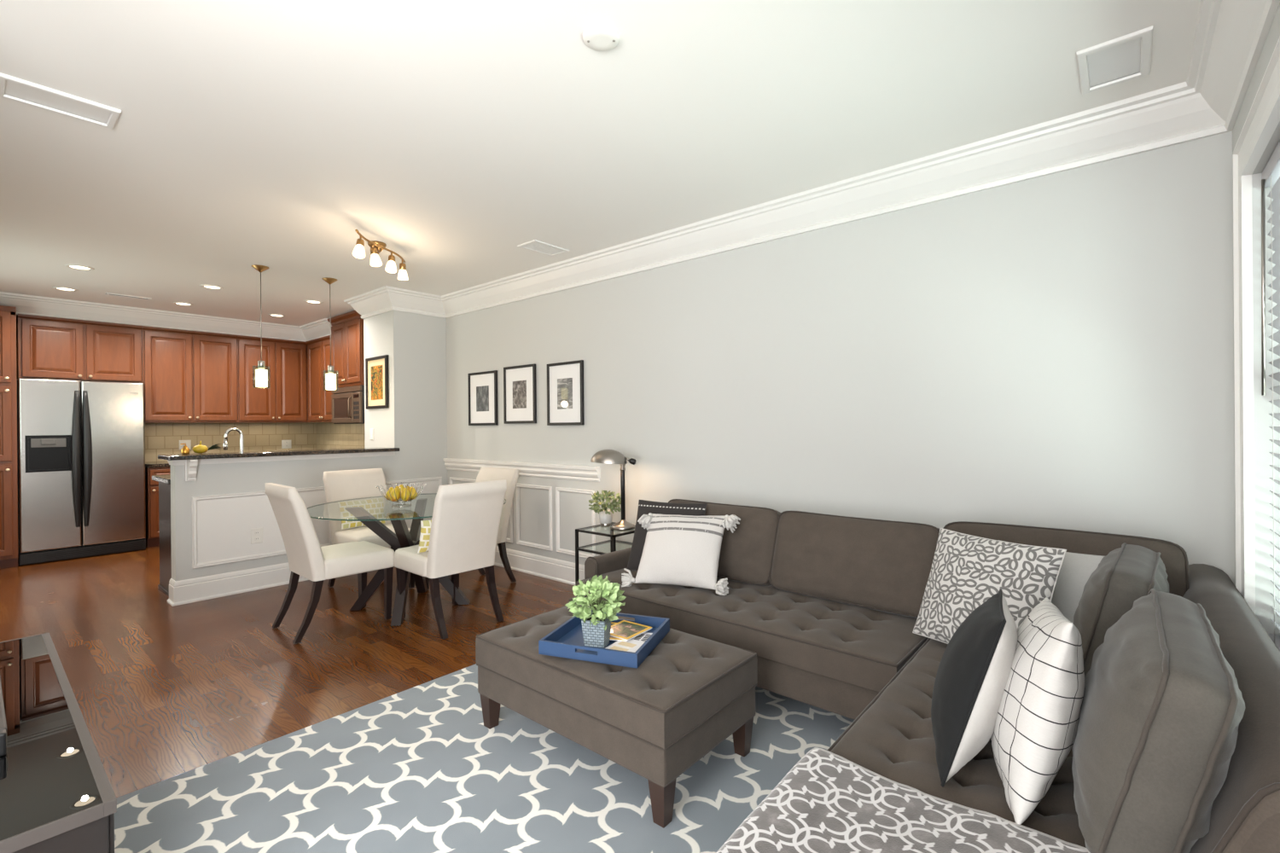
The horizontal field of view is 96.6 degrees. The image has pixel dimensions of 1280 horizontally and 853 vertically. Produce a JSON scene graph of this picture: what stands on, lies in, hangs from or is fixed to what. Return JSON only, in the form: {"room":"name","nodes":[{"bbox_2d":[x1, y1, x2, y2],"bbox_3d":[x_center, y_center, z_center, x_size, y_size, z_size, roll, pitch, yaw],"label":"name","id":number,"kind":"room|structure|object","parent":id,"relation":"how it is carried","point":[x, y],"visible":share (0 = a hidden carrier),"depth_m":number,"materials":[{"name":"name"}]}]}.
{"room":"living room","nodes":[
{"label":"living room","id":0,"kind":"room"},
{"bbox_2d":[170,455,395,581],"bbox_3d":[-2.922,0.770,4.854,0.142,1.062,1.650,0,0,40],"label":"wall","id":1,"kind":"structure","parent":0,"point":[219,479],"depth_m":4.46,"materials":[{"name":"grey paint"}]},
{"bbox_2d":[184,459,197,481],"bbox_3d":[-3.300,0.324,4.205,0.127,0.162,0.065,0,0,40],"label":"corbel","id":2,"kind":"object","parent":1,"relation":"attached to","point":[190,466],"visible":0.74,"depth_m":4.20,"materials":[{"name":"white paint"}]},
{"bbox_2d":[167,562,308,606],"bbox_3d":[-2.738,1.213,5.046,0.170,0.172,2.231,0,0,40],"label":"baseboard","id":3,"kind":"structure","parent":1,"relation":"attached to","point":[191,590],"depth_m":4.41,"materials":[{"name":"white paint"}]},
{"bbox_2d":[250,527,262,544],"bbox_3d":[-3.065,0.875,4.567,0.009,0.120,0.085,0,0,40],"label":"outlet","id":4,"kind":"object","parent":1,"relation":"attached to","point":[257,533],"visible":1,"depth_m":4.57,"materials":[{"name":"white plastic"}]},
{"bbox_2d":[191,486,331,569],"bbox_3d":[-3.011,0.789,4.625,0.019,0.535,0.995,0,0,40],"label":"wall panel","id":5,"kind":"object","parent":1,"relation":"attached to","point":[222,525],"depth_m":4.48,"materials":[{"name":"white paint"}]},
{"bbox_2d":[157,447,399,460],"bbox_3d":[-2.948,0.223,4.834,0.365,0.031,1.702,0,0,40],"label":"countertop","id":6,"kind":"structure","parent":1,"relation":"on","point":[278,453],"depth_m":4.60,"materials":[{"name":"stone"}]},
{"bbox_2d":[180,443,189,454],"bbox_3d":[-3.474,0.170,4.359,0.052,0.084,0.049,-1,0,-29],"label":"soap bottle","id":7,"kind":"object","parent":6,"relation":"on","point":[185,450],"visible":1,"depth_m":4.34,"materials":[{"name":"gold metal"}]},
{"bbox_2d":[192,441,223,453],"bbox_3d":[-3.378,0.161,4.465,0.129,0.099,0.195,0,0,40],"label":"squash","id":8,"kind":"object","parent":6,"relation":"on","point":[200,449],"visible":1,"depth_m":4.42,"materials":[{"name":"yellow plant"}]},
{"bbox_2d":[167,451,395,465],"bbox_3d":[-2.925,0.260,4.839,0.164,0.042,1.672,0,0,40],"label":"trim","id":9,"kind":"structure","parent":1,"relation":"attached to","point":[178,462],"depth_m":4.70,"materials":[{"name":"white paint"}]},
{"bbox_2d":[385,477,442,528],"bbox_3d":[-2.332,0.782,5.426,0.019,0.535,0.985,0,0,40],"label":"trim","id":10,"kind":"structure","parent":1,"relation":"attached to","point":[433,484],"depth_m":5.60,"materials":[{"name":"white paint"}]},
{"bbox_2d":[0,546,575,798],"bbox_3d":[-2.861,1.362,3.030,9.500,0.120,6.100,0,0,40],"label":"floor","id":11,"kind":"structure","parent":0,"point":[162,691],"depth_m":3.34,"materials":[{"name":"brown wood"}]},
{"bbox_2d":[0,305,17,569],"bbox_3d":[-6.358,0.106,5.301,0.799,2.450,0.748,0,0,40],"label":"pantry cabinet","id":12,"kind":"object","parent":11,"relation":"on","point":[8,478],"visible":1,"depth_m":5.31,"materials":[{"name":"brown wood"}]},
{"bbox_2d":[0,633,116,852],"bbox_3d":[-2.010,1.071,1.578,1.650,0.450,0.650,0,0,40],"label":"media console","id":13,"kind":"object","parent":11,"relation":"on","point":[57,795],"visible":1,"depth_m":1.41,"materials":[{"name":"black wood"}]},
{"bbox_2d":[0,677,7,756],"bbox_3d":[-1.873,0.815,1.611,0.570,0.060,0.102,0,0,40],"label":"soundbar","id":14,"kind":"object","parent":13,"relation":"on","point":[3,730],"visible":1,"depth_m":1.49,"materials":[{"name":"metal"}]},
{"bbox_2d":[16,378,145,565],"bbox_3d":[-5.812,0.434,5.946,0.757,1.782,0.927,0,0,40],"label":"refrigerator","id":15,"kind":"object","parent":11,"relation":"on","point":[81,445],"visible":0.99,"depth_m":5.69,"materials":[{"name":"silver metal"}]},
{"bbox_2d":[145,466,170,547],"bbox_3d":[-5.116,0.883,6.870,0.654,0.872,1.318,0,0,40],"label":"base cabinet","id":16,"kind":"object","parent":11,"relation":"on","point":[151,486],"visible":0.15,"depth_m":6.22,"materials":[{"name":"brown wood"}]},
{"bbox_2d":[157,482,171,596],"bbox_3d":[-3.231,0.868,5.071,0.602,0.872,1.560,0,0,40],"label":"base cabinet","id":17,"kind":"object","parent":11,"relation":"on","point":[164,489],"visible":0.12,"depth_m":4.49,"materials":[{"name":"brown wood"}]},
{"bbox_2d":[151,474,170,484],"bbox_3d":[-3.237,0.411,5.054,0.588,0.038,1.580,0,0,40],"label":"countertop","id":18,"kind":"structure","parent":17,"relation":"on","point":[163,479],"depth_m":4.46,"materials":[{"name":"stone"}]},
{"bbox_2d":[222,427,244,452],"bbox_3d":[-3.317,0.200,4.713,0.054,0.386,0.210,0,0,40],"label":"faucet","id":19,"kind":"object","parent":18,"relation":"on","point":[225,437],"visible":0.55,"depth_m":4.68,"materials":[{"name":"silver metal"}]},
{"bbox_2d":[264,482,394,644],"bbox_3d":[-2.019,0.825,3.743,0.490,0.927,0.640,0,0,42],"label":"dining chair","id":20,"kind":"object","parent":11,"relation":"on","point":[306,558],"visible":0.98,"depth_m":3.58,"materials":[{"name":"beige fabric"}]},
{"bbox_2d":[322,468,414,597],"bbox_3d":[-2.162,0.826,4.584,0.640,0.927,0.490,0,0,40],"label":"dining chair","id":21,"kind":"object","parent":11,"relation":"on","point":[345,485],"visible":0.51,"depth_m":4.60,"materials":[{"name":"beige fabric"}]},
{"bbox_2d":[340,506,386,529],"bbox_3d":[-2.234,0.701,4.604,0.112,0.214,0.363,0,0,45],"label":"throw pillow","id":22,"kind":"object","parent":21,"relation":"on","point":[378,513],"visible":0.42,"depth_m":4.52,"materials":[{"name":"yellow fabric"}]},
{"bbox_2d":[307,493,506,626],"bbox_3d":[-1.642,0.921,4.084,1.337,0.732,1.337,0,0,40],"label":"dining table","id":23,"kind":"object","parent":11,"relation":"on","point":[403,538],"visible":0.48,"depth_m":4.03,"materials":[{"name":"clear glass"}]},
{"bbox_2d":[375,482,426,507],"bbox_3d":[-1.662,0.481,3.979,0.327,0.146,0.328,0,0,40],"label":"fruit bowl","id":24,"kind":"object","parent":23,"relation":"on","point":[417,495],"visible":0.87,"depth_m":3.93,"materials":[{"name":"clear glass"}]},
{"bbox_2d":[389,487,400,501],"bbox_3d":[-1.680,0.459,3.912,0.065,0.108,0.065,0,0,34],"label":"pear","id":25,"kind":"object","parent":24,"relation":"in","point":[397,493],"visible":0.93,"depth_m":3.89,"materials":[{"name":"yellow food"}]},
{"bbox_2d":[401,485,410,500],"bbox_3d":[-1.613,0.458,3.929,0.065,0.108,0.066,-1,0,-29],"label":"pear","id":26,"kind":"object","parent":24,"relation":"in","point":[404,491],"visible":0.91,"depth_m":3.91,"materials":[{"name":"yellow food"}]},
{"bbox_2d":[394,479,506,639],"bbox_3d":[-1.262,0.818,3.790,0.640,0.927,0.490,0,0,41],"label":"dining chair","id":27,"kind":"object","parent":11,"relation":"on","point":[466,519],"visible":0.98,"depth_m":3.61,"materials":[{"name":"beige fabric"}]},
{"bbox_2d":[417,519,431,553],"bbox_3d":[-1.268,0.693,3.712,0.363,0.214,0.114,-1,0,-44],"label":"throw pillow","id":28,"kind":"object","parent":27,"relation":"on","point":[425,525],"visible":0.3,"depth_m":3.59,"materials":[{"name":"yellow fabric"}]},
{"bbox_2d":[418,466,518,589],"bbox_3d":[-1.372,0.819,4.608,0.490,0.927,0.640,0,0,37],"label":"dining chair","id":29,"kind":"object","parent":11,"relation":"on","point":[511,475],"visible":0.38,"depth_m":4.65,"materials":[{"name":"beige fabric"}]},
{"bbox_2d":[114,663,854,852],"bbox_3d":[-0.333,1.275,2.192,1.960,0.010,2.425,0,0,40],"label":"rug","id":30,"kind":"object","parent":11,"relation":"on","point":[418,769],"visible":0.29,"depth_m":2.00,"materials":[{"name":"fabric"}]},
{"bbox_2d":[475,603,757,828],"bbox_3d":[-0.120,1.060,2.317,1.020,0.414,0.595,0,0,40],"label":"ottoman","id":31,"kind":"object","parent":30,"relation":"on","point":[656,719],"visible":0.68,"depth_m":2.03,"materials":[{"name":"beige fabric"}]},
{"bbox_2d":[538,610,669,669],"bbox_3d":[-0.128,0.828,2.263,0.394,0.050,0.394,0,0,20],"label":"serving tray","id":32,"kind":"object","parent":31,"relation":"on","point":[567,641],"visible":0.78,"depth_m":2.14,"materials":[{"name":"blue paint"}]},
{"bbox_2d":[564,575,626,648],"bbox_3d":[-0.166,0.709,2.198,0.228,0.271,0.234,0,0,14],"label":"potted plant","id":33,"kind":"object","parent":32,"relation":"on","point":[596,625],"visible":1,"depth_m":2.15,"materials":[{"name":"green plant"}]},
{"bbox_2d":[609,622,626,641],"bbox_3d":[-0.105,0.834,2.326,0.150,0.005,0.185,0,0,13],"label":"magazine","id":34,"kind":"object","parent":32,"relation":"on","point":[611,638],"visible":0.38,"depth_m":2.23,"materials":[{"name":"white paper"}]},
{"bbox_2d":[610,620,651,640],"bbox_3d":[-0.059,0.828,2.322,0.150,0.006,0.165,0,0,37],"label":"magazine","id":35,"kind":"object","parent":34,"relation":"on","point":[624,630],"visible":0.84,"depth_m":2.31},
{"bbox_2d":[610,622,647,637],"bbox_3d":[-0.059,0.826,2.322,0.125,0.001,0.140,0,0,37],"label":"photo","id":36,"kind":"object","parent":35,"relation":"on","point":[620,629],"depth_m":2.31},
{"bbox_2d":[632,632,652,641],"bbox_3d":[-0.009,0.842,2.251,0.130,0.004,0.170,0,0,20],"label":"magazine","id":37,"kind":"object","parent":32,"relation":"on","point":[642,637],"visible":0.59,"depth_m":2.28,"materials":[{"name":"grey paper"}]},
{"bbox_2d":[605,639,645,652],"bbox_3d":[-0.050,0.838,2.171,0.125,0.004,0.150,0,0,33],"label":"magazine","id":38,"kind":"object","parent":37,"relation":"on","point":[632,645],"visible":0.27,"depth_m":2.17,"materials":[{"name":"white paper"}]},
{"bbox_2d":[475,604,757,750],"bbox_3d":[-0.121,0.927,2.317,1.013,0.148,0.588,0,0,40],"label":"cushion","id":39,"kind":"object","parent":31,"relation":"on","point":[687,681],"depth_m":2.05,"materials":[{"name":"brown fabric"}]},
{"bbox_2d":[575,522,635,586],"bbox_3d":[-0.185,0.990,3.930,0.364,0.577,0.370,0,0,40],"label":"side table","id":40,"kind":"object","parent":11,"relation":"on","point":[613,541],"visible":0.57,"depth_m":3.90,"materials":[{"name":"black metal"}]},
{"bbox_2d":[588,489,621,527],"bbox_3d":[-0.245,0.574,4.027,0.260,0.255,0.253,0,0,40],"label":"potted plant","id":41,"kind":"object","parent":40,"relation":"on","point":[605,516],"visible":0.98,"depth_m":3.98,"materials":[{"name":"green plant"}]},
{"bbox_2d":[590,449,636,530],"bbox_3d":[-0.162,0.428,3.924,0.360,0.544,0.196,0,0,12],"label":"desk lamp","id":42,"kind":"object","parent":40,"relation":"on","point":[608,456],"visible":1,"depth_m":3.88,"materials":[{"name":"grey metal"}]},
{"bbox_2d":[568,499,940,720],"bbox_3d":[0.555,0.857,2.989,1.815,0.831,0.938,0,0,42],"label":"sofa","id":43,"kind":"object","parent":11,"relation":"on","point":[828,606],"visible":0.67,"depth_m":2.60,"materials":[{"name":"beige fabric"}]},
{"bbox_2d":[626,500,707,570],"bbox_3d":[0.151,0.634,3.271,0.435,0.388,0.199,0,0,26],"label":"throw pillow","id":44,"kind":"object","parent":43,"relation":"on","point":[644,507],"visible":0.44,"depth_m":3.29,"materials":[{"name":"black fabric"}]},
{"bbox_2d":[621,512,740,595],"bbox_3d":[0.219,0.674,3.050,0.598,0.400,0.336,0,0,24],"label":"throw pillow","id":45,"kind":"object","parent":43,"relation":"on","point":[683,550],"visible":0.99,"depth_m":3.02,"materials":[{"name":"white fabric"}]},
{"bbox_2d":[669,500,780,586],"bbox_3d":[0.440,0.651,3.270,0.782,0.409,0.239,0,0,42],"label":"cushion","id":46,"kind":"object","parent":43,"relation":"on","point":[747,556],"depth_m":3.05,"materials":[{"name":"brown fabric"}]},
{"bbox_2d":[576,568,928,692],"bbox_3d":[0.513,0.903,2.869,1.710,0.137,0.695,0,0,42],"label":"seat cushion","id":47,"kind":"object","parent":43,"relation":"on","point":[854,644],"depth_m":2.49,"materials":[{"name":"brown fabric"}]},
{"bbox_2d":[770,512,940,618],"bbox_3d":[1.018,0.647,2.754,0.803,0.408,0.240,0,0,42],"label":"cushion","id":48,"kind":"object","parent":43,"relation":"on","point":[875,568],"depth_m":2.67,"materials":[{"name":"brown fabric"}]},
{"bbox_2d":[826,521,1279,852],"bbox_3d":[1.141,0.840,1.581,0.929,0.858,2.326,0,0,40],"label":"sofa","id":49,"kind":"object","parent":11,"relation":"on","point":[1175,748],"visible":0.66,"depth_m":1.16,"materials":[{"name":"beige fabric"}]},
{"bbox_2d":[715,747,1090,852],"bbox_3d":[0.460,1.068,1.013,0.684,0.500,0.732,0,0,40],"label":"throw blanket","id":50,"kind":"object","parent":49,"relation":"on","point":[827,802],"visible":1,"depth_m":1.19,"materials":[{"name":"grey fabric"}]},
{"bbox_2d":[830,639,1086,848],"bbox_3d":[0.970,0.902,1.571,0.645,0.133,2.080,0,0,40],"label":"seat cushion","id":51,"kind":"object","parent":49,"relation":"on","point":[893,738],"depth_m":1.47,"materials":[{"name":"brown fabric"}]},
{"bbox_2d":[930,589,1018,787],"bbox_3d":[0.866,0.649,1.477,0.205,0.430,0.445,0,0,27],"label":"throw pillow","id":52,"kind":"object","parent":49,"relation":"on","point":[974,670],"visible":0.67,"depth_m":1.32,"materials":[{"name":"black fabric"}]},
{"bbox_2d":[912,528,1066,644],"bbox_3d":[1.252,0.617,2.087,0.210,0.415,0.488,-1,0,-24],"label":"throw pillow","id":53,"kind":"object","parent":49,"relation":"on","point":[967,571],"visible":0.79,"depth_m":2.06,"materials":[{"name":"grey fabric"}]},
{"bbox_2d":[990,596,1084,825],"bbox_3d":[0.949,0.649,1.373,0.186,0.486,0.507,0,0,32],"label":"throw pillow","id":54,"kind":"object","parent":49,"relation":"on","point":[1037,722],"visible":0.91,"depth_m":1.21,"materials":[{"name":"white fabric"}]},
{"bbox_2d":[998,540,1104,623],"bbox_3d":[1.496,0.637,2.097,0.172,0.379,0.436,-1,0,-26],"label":"throw pillow","id":55,"kind":"object","parent":49,"relation":"on","point":[1076,569],"visible":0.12,"depth_m":2.00,"materials":[{"name":"grey fabric"}]},
{"bbox_2d":[946,523,1189,597],"bbox_3d":[1.624,0.628,2.254,0.797,0.437,0.248,0,0,40],"label":"cushion","id":56,"kind":"object","parent":49,"relation":"on","point":[1174,557],"depth_m":2.18,"materials":[{"name":"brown fabric"}]},
{"bbox_2d":[1073,544,1169,678],"bbox_3d":[1.562,0.628,1.863,0.251,0.420,0.583,0,0,40],"label":"cushion","id":57,"kind":"object","parent":49,"relation":"on","point":[1125,575],"depth_m":1.69,"materials":[{"name":"grey fabric"}]},
{"bbox_2d":[1071,591,1245,852],"bbox_3d":[1.114,0.639,1.253,0.261,0.437,0.682,0,0,40],"label":"cushion","id":58,"kind":"object","parent":49,"relation":"on","point":[1159,747],"depth_m":1.02,"materials":[{"name":"grey fabric"}]},
{"bbox_3d":[-3.715,0.870,6.909,2.738,0.872,0.647,0,0,40],"label":"base cabinet","id":59,"kind":"object","parent":11,"relation":"on","visible":0},
{"bbox_2d":[145,461,170,467],"bbox_3d":[-4.132,0.417,6.417,2.730,0.038,1.915,0,0,40],"label":"countertop","id":60,"kind":"structure","parent":59,"relation":"on","point":[149,464],"depth_m":6.28,"materials":[{"name":"stone"}]},
{"bbox_2d":[363,310,447,485],"bbox_3d":[-2.401,0.001,5.851,0.627,2.590,0.553,0,0,40],"label":"wall pillar","id":61,"kind":"structure","parent":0,"point":[415,421],"depth_m":5.63,"materials":[{"name":"grey paint"}]},
{"bbox_2d":[365,354,389,409],"bbox_3d":[-2.598,-0.432,5.631,0.440,0.510,0.024,0,0,40],"label":"picture frame","id":62,"kind":"object","parent":61,"relation":"attached to","point":[376,368],"visible":1,"depth_m":5.62,"materials":[{"name":"black metal"}]},
{"bbox_2d":[370,365,383,400],"bbox_3d":[-2.598,-0.432,5.631,0.250,0.335,0.001,0,0,40],"label":"print","id":63,"kind":"object","parent":62,"relation":"attached to","point":[376,371],"depth_m":5.63},
{"bbox_2d":[0,0,1200,326],"bbox_3d":[-2.884,-1.348,3.027,9.500,0.120,6.100,0,0,40],"label":"ceiling","id":64,"kind":"structure","parent":0,"point":[453,136],"depth_m":2.42,"materials":[{"name":"paint"}]},
{"bbox_2d":[0,72,121,128],"bbox_3d":[-2.307,-1.285,2.269,0.202,0.012,0.340,0,0,40],"label":"ceiling vent","id":65,"kind":"object","parent":64,"relation":"in","point":[11,88],"visible":1,"depth_m":2.26,"materials":[{"name":"white metal"}]},
{"bbox_2d":[4,80,110,123],"bbox_3d":[-2.307,-1.291,2.269,0.158,0.001,0.296,0,0,40],"label":"grille","id":66,"kind":"object","parent":65,"relation":"attached to","point":[14,90],"depth_m":2.27,"materials":[{"name":"white metal"}]},
{"bbox_2d":[52,286,79,291],"bbox_3d":[-5.289,-1.265,5.255,0.176,0.007,0.176,0,0,40],"label":"recessed light","id":67,"kind":"object","parent":64,"relation":"in","point":[62,288],"visible":1,"depth_m":5.25,"materials":[{"name":"white plastic"}]},
{"bbox_2d":[64,263,94,270],"bbox_3d":[-4.479,-1.272,4.563,0.176,0.007,0.176,0,0,40],"label":"recessed light","id":68,"kind":"object","parent":64,"relation":"in","point":[79,267],"visible":1,"depth_m":4.56,"materials":[{"name":"white plastic"}]},
{"bbox_2d":[104,292,151,300],"bbox_3d":[-4.980,-1.267,5.561,0.085,0.008,0.330,0,0,40],"label":"ceiling vent","id":69,"kind":"object","parent":64,"relation":"in","point":[106,293],"visible":1,"depth_m":5.55,"materials":[{"name":"white metal"}]},
{"bbox_2d":[0,291,331,342],"bbox_3d":[-5.076,-1.179,5.896,0.955,0.185,3.335,0,0,40],"label":"trim","id":70,"kind":"structure","parent":64,"relation":"attached to","point":[26,305],"depth_m":6.26,"materials":[{"name":"white paint"}]},
{"bbox_2d":[200,284,223,290],"bbox_3d":[-3.920,-1.277,5.229,0.176,0.007,0.176,0,0,40],"label":"recessed light","id":71,"kind":"object","parent":64,"relation":"in","point":[205,286],"visible":1,"depth_m":5.22,"materials":[{"name":"white plastic"}]},
{"bbox_2d":[251,264,270,389],"bbox_3d":[-3.054,-0.798,4.599,0.120,0.978,0.120,0,0,40],"label":"pendant lamp","id":72,"kind":"object","parent":64,"relation":"hanging from","point":[261,375],"visible":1,"depth_m":4.58,"materials":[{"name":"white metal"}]},
{"bbox_2d":[321,277,338,389],"bbox_3d":[-2.713,-0.802,5.001,0.120,0.978,0.120,0,0,40],"label":"pendant lamp","id":73,"kind":"object","parent":64,"relation":"hanging from","point":[330,378],"visible":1,"depth_m":4.98,"materials":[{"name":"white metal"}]},
{"bbox_2d":[352,229,408,280],"bbox_3d":[-1.802,-1.184,3.902,0.229,0.228,0.698,-1,0,-2],"label":"track light","id":74,"kind":"object","parent":64,"relation":"attached to","point":[376,247],"visible":1,"depth_m":3.90,"materials":[{"name":"white glass"}]},
{"bbox_2d":[517,239,569,256],"bbox_3d":[-0.704,-1.303,4.177,0.200,0.008,0.327,0,0,40],"label":"ceiling vent","id":75,"kind":"object","parent":64,"relation":"in","point":[536,246],"visible":1,"depth_m":4.16,"materials":[{"name":"white metal"}]},
{"bbox_2d":[523,242,564,255],"bbox_3d":[-0.704,-1.304,4.177,0.156,0.005,0.283,0,0,40],"label":"grille","id":76,"kind":"object","parent":75,"relation":"attached to","point":[542,247],"depth_m":4.17,"materials":[{"name":"white metal"}]},
{"bbox_2d":[582,23,619,51],"bbox_3d":[-0.131,-1.302,1.918,0.124,0.016,0.124,0,0,40],"label":"cover plate","id":77,"kind":"object","parent":64,"relation":"attached to","point":[596,37],"visible":1,"depth_m":1.90,"materials":[{"name":"white plastic"}]},
{"bbox_2d":[1076,25,1153,94],"bbox_3d":[1.726,-1.321,2.077,0.203,0.012,0.328,0,0,40],"label":"air vent","id":78,"kind":"object","parent":64,"relation":"attached to","point":[1127,57],"visible":1,"depth_m":2.06,"materials":[{"name":"white metal"}]},
{"bbox_2d":[1087,37,1141,87],"bbox_3d":[1.726,-1.326,2.077,0.151,0.001,0.276,0,0,40],"label":"grille","id":79,"kind":"object","parent":78,"relation":"attached to","point":[1119,62],"depth_m":2.08,"materials":[{"name":"white metal"}]},
{"bbox_2d":[445,131,1235,585],"bbox_3d":[-1.108,-0.010,5.208,9.370,2.590,0.140,0,0,40],"label":"wall","id":80,"kind":"structure","parent":0,"point":[1055,350],"depth_m":2.92,"materials":[{"name":"grey paint"}]},
{"bbox_2d":[305,335,332,422],"bbox_3d":[-3.874,-0.582,7.227,1.043,1.049,0.350,0,0,40],"label":"upper cabinet","id":81,"kind":"object","parent":80,"relation":"attached to","point":[318,350],"visible":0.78,"depth_m":7.18,"materials":[{"name":"brown wood"}]},
{"bbox_2d":[327,310,364,388],"bbox_3d":[-3.214,-0.861,6.602,0.845,0.817,0.445,0,0,40],"label":"upper cabinet","id":82,"kind":"object","parent":80,"relation":"attached to","point":[347,352],"visible":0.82,"depth_m":6.41,"materials":[{"name":"brown wood"}]},
{"bbox_2d":[331,385,364,424],"bbox_3d":[-3.212,-0.242,6.599,0.761,0.416,0.455,0,0,40],"label":"microwave","id":83,"kind":"object","parent":82,"relation":"attached to","point":[347,404],"visible":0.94,"depth_m":6.41,"materials":[{"name":"silver metal"}]},
{"bbox_2d":[449,477,476,484],"bbox_3d":[-1.744,0.785,5.650,0.491,0.540,0.019,0,0,40],"label":"trim","id":84,"kind":"structure","parent":80,"relation":"attached to","point":[451,480],"depth_m":5.67,"materials":[{"name":"white paint"}]},
{"bbox_2d":[467,370,498,425],"bbox_3d":[-1.496,-0.264,5.423,0.446,0.507,0.024,0,0,40],"label":"picture frame","id":85,"kind":"object","parent":80,"relation":"attached to","point":[482,386],"visible":1,"depth_m":5.41,"materials":[{"name":"black metal"}]},
{"bbox_2d":[476,385,488,411],"bbox_3d":[-1.496,-0.264,5.423,0.205,0.240,0.001,0,0,40],"label":"print","id":86,"kind":"object","parent":85,"relation":"attached to","point":[482,392],"depth_m":5.42},
{"bbox_2d":[506,501,513,542],"bbox_3d":[-1.330,0.782,5.298,0.465,0.540,0.019,0,0,40],"label":"trim","id":87,"kind":"structure","parent":80,"relation":"attached to","point":[511,539],"depth_m":5.15,"materials":[{"name":"white paint"}]},
{"bbox_2d":[503,363,536,424],"bbox_3d":[-1.068,-0.283,5.060,0.436,0.512,0.024,0,0,40],"label":"picture frame","id":88,"kind":"object","parent":80,"relation":"attached to","point":[520,382],"visible":1,"depth_m":5.05,"materials":[{"name":"black metal"}]},
{"bbox_2d":[512,380,526,408],"bbox_3d":[-1.068,-0.283,5.060,0.195,0.245,0.001,0,0,40],"label":"print","id":89,"kind":"object","parent":88,"relation":"attached to","point":[519,386],"depth_m":5.06},
{"bbox_2d":[442,458,599,482],"bbox_3d":[-1.160,0.377,5.134,2.188,0.118,0.044,0,0,40],"label":"trim","id":90,"kind":"structure","parent":80,"relation":"attached to","point":[545,470],"depth_m":4.90,"materials":[{"name":"white paint"}]},
{"bbox_2d":[516,483,552,551],"bbox_3d":[-0.924,0.779,4.954,0.470,0.540,0.019,0,0,40],"label":"trim","id":91,"kind":"structure","parent":80,"relation":"attached to","point":[549,548],"depth_m":4.94,"materials":[{"name":"white paint"}]},
{"bbox_2d":[494,546,584,585],"bbox_3d":[0.164,1.189,4.028,5.628,0.172,0.028,0,0,40],"label":"baseboard","id":92,"kind":"structure","parent":80,"relation":"attached to","point":[546,567],"depth_m":4.87,"materials":[{"name":"white paint"}]},
{"bbox_2d":[546,360,584,425],"bbox_3d":[-0.616,-0.269,4.676,0.424,0.516,0.024,0,0,40],"label":"picture frame","id":93,"kind":"object","parent":80,"relation":"attached to","point":[565,381],"visible":1,"depth_m":4.67,"materials":[{"name":"black metal"}]},
{"bbox_2d":[557,378,572,409],"bbox_3d":[-0.616,-0.269,4.676,0.185,0.250,0.001,0,0,40],"label":"print","id":94,"kind":"object","parent":93,"relation":"attached to","point":[564,385],"depth_m":4.68},
{"bbox_2d":[555,487,595,558],"bbox_3d":[-0.528,0.775,4.617,0.450,0.540,0.019,0,0,40],"label":"trim","id":95,"kind":"structure","parent":80,"relation":"attached to","point":[558,490],"depth_m":4.67,"materials":[{"name":"white paint"}]},
{"bbox_2d":[343,0,1279,319],"bbox_3d":[-2.010,-1.202,2.079,6.391,0.185,5.783,0,0,40],"label":"trim","id":96,"kind":"structure","parent":80,"relation":"attached to","point":[1230,37],"depth_m":2.75,"materials":[{"name":"white paint"}]},
{"bbox_2d":[1232,2,1279,634],"bbox_3d":[0.474,-0.019,-0.020,0.162,2.590,5.783,0,0,40],"label":"wall window","id":97,"kind":"structure","parent":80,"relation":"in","point":[1262,407],"depth_m":1.87,"materials":[{"name":"grey paint"}]},
{"bbox_2d":[1261,140,1279,651],"bbox_3d":[1.473,-0.063,1.169,0.076,1.515,1.774,0,0,40],"label":"window blind","id":98,"kind":"object","parent":97,"relation":"attached to","point":[1271,174],"visible":0.91,"depth_m":1.80,"materials":[{"name":"white wood"}]},
{"bbox_3d":[-5.786,0.030,6.704,0.140,2.590,3.633,0,0,40],"label":"wall","id":99,"kind":"structure","parent":0,"visible":0},
{"bbox_2d":[16,314,142,383],"bbox_3d":[-5.899,-0.781,6.021,0.579,0.614,0.915,0,0,40],"label":"upper cabinet","id":100,"kind":"object","parent":99,"relation":"attached to","point":[48,347],"visible":0.95,"depth_m":5.81,"materials":[{"name":"brown wood"}]},
{"bbox_2d":[141,325,238,423],"bbox_3d":[-5.318,-0.569,6.703,0.579,1.049,0.870,0,0,40],"label":"upper cabinet","id":101,"kind":"object","parent":99,"relation":"attached to","point":[189,376],"visible":0.98,"depth_m":6.50,"materials":[{"name":"brown wood"}]},
{"bbox_2d":[144,421,365,462],"bbox_3d":[-4.153,0.166,6.396,2.732,0.470,1.975,0,0,40],"label":"backsplash","id":102,"kind":"structure","parent":99,"relation":"attached to","point":[160,439],"depth_m":7.33,"materials":[{"name":"beige tile"}]},
{"bbox_2d":[179,440,191,449],"bbox_3d":[-5.505,0.222,6.904,0.009,0.116,0.115,0,0,40],"label":"outlet","id":103,"kind":"object","parent":102,"relation":"attached to","point":[188,443],"visible":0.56,"depth_m":6.91,"materials":[{"name":"white plastic"}]},
{"bbox_2d":[281,440,291,448],"bbox_3d":[-4.793,0.240,7.743,0.009,0.116,0.115,0,0,40],"label":"outlet","id":104,"kind":"object","parent":102,"relation":"attached to","point":[285,444],"visible":1,"depth_m":7.74,"materials":[{"name":"white plastic"}]},
{"bbox_2d":[231,335,307,423],"bbox_3d":[-4.786,-0.574,7.330,0.579,1.049,0.771,0,0,40],"label":"upper cabinet","id":105,"kind":"object","parent":99,"relation":"attached to","point":[285,400],"visible":0.94,"depth_m":7.16,"materials":[{"name":"brown wood"}]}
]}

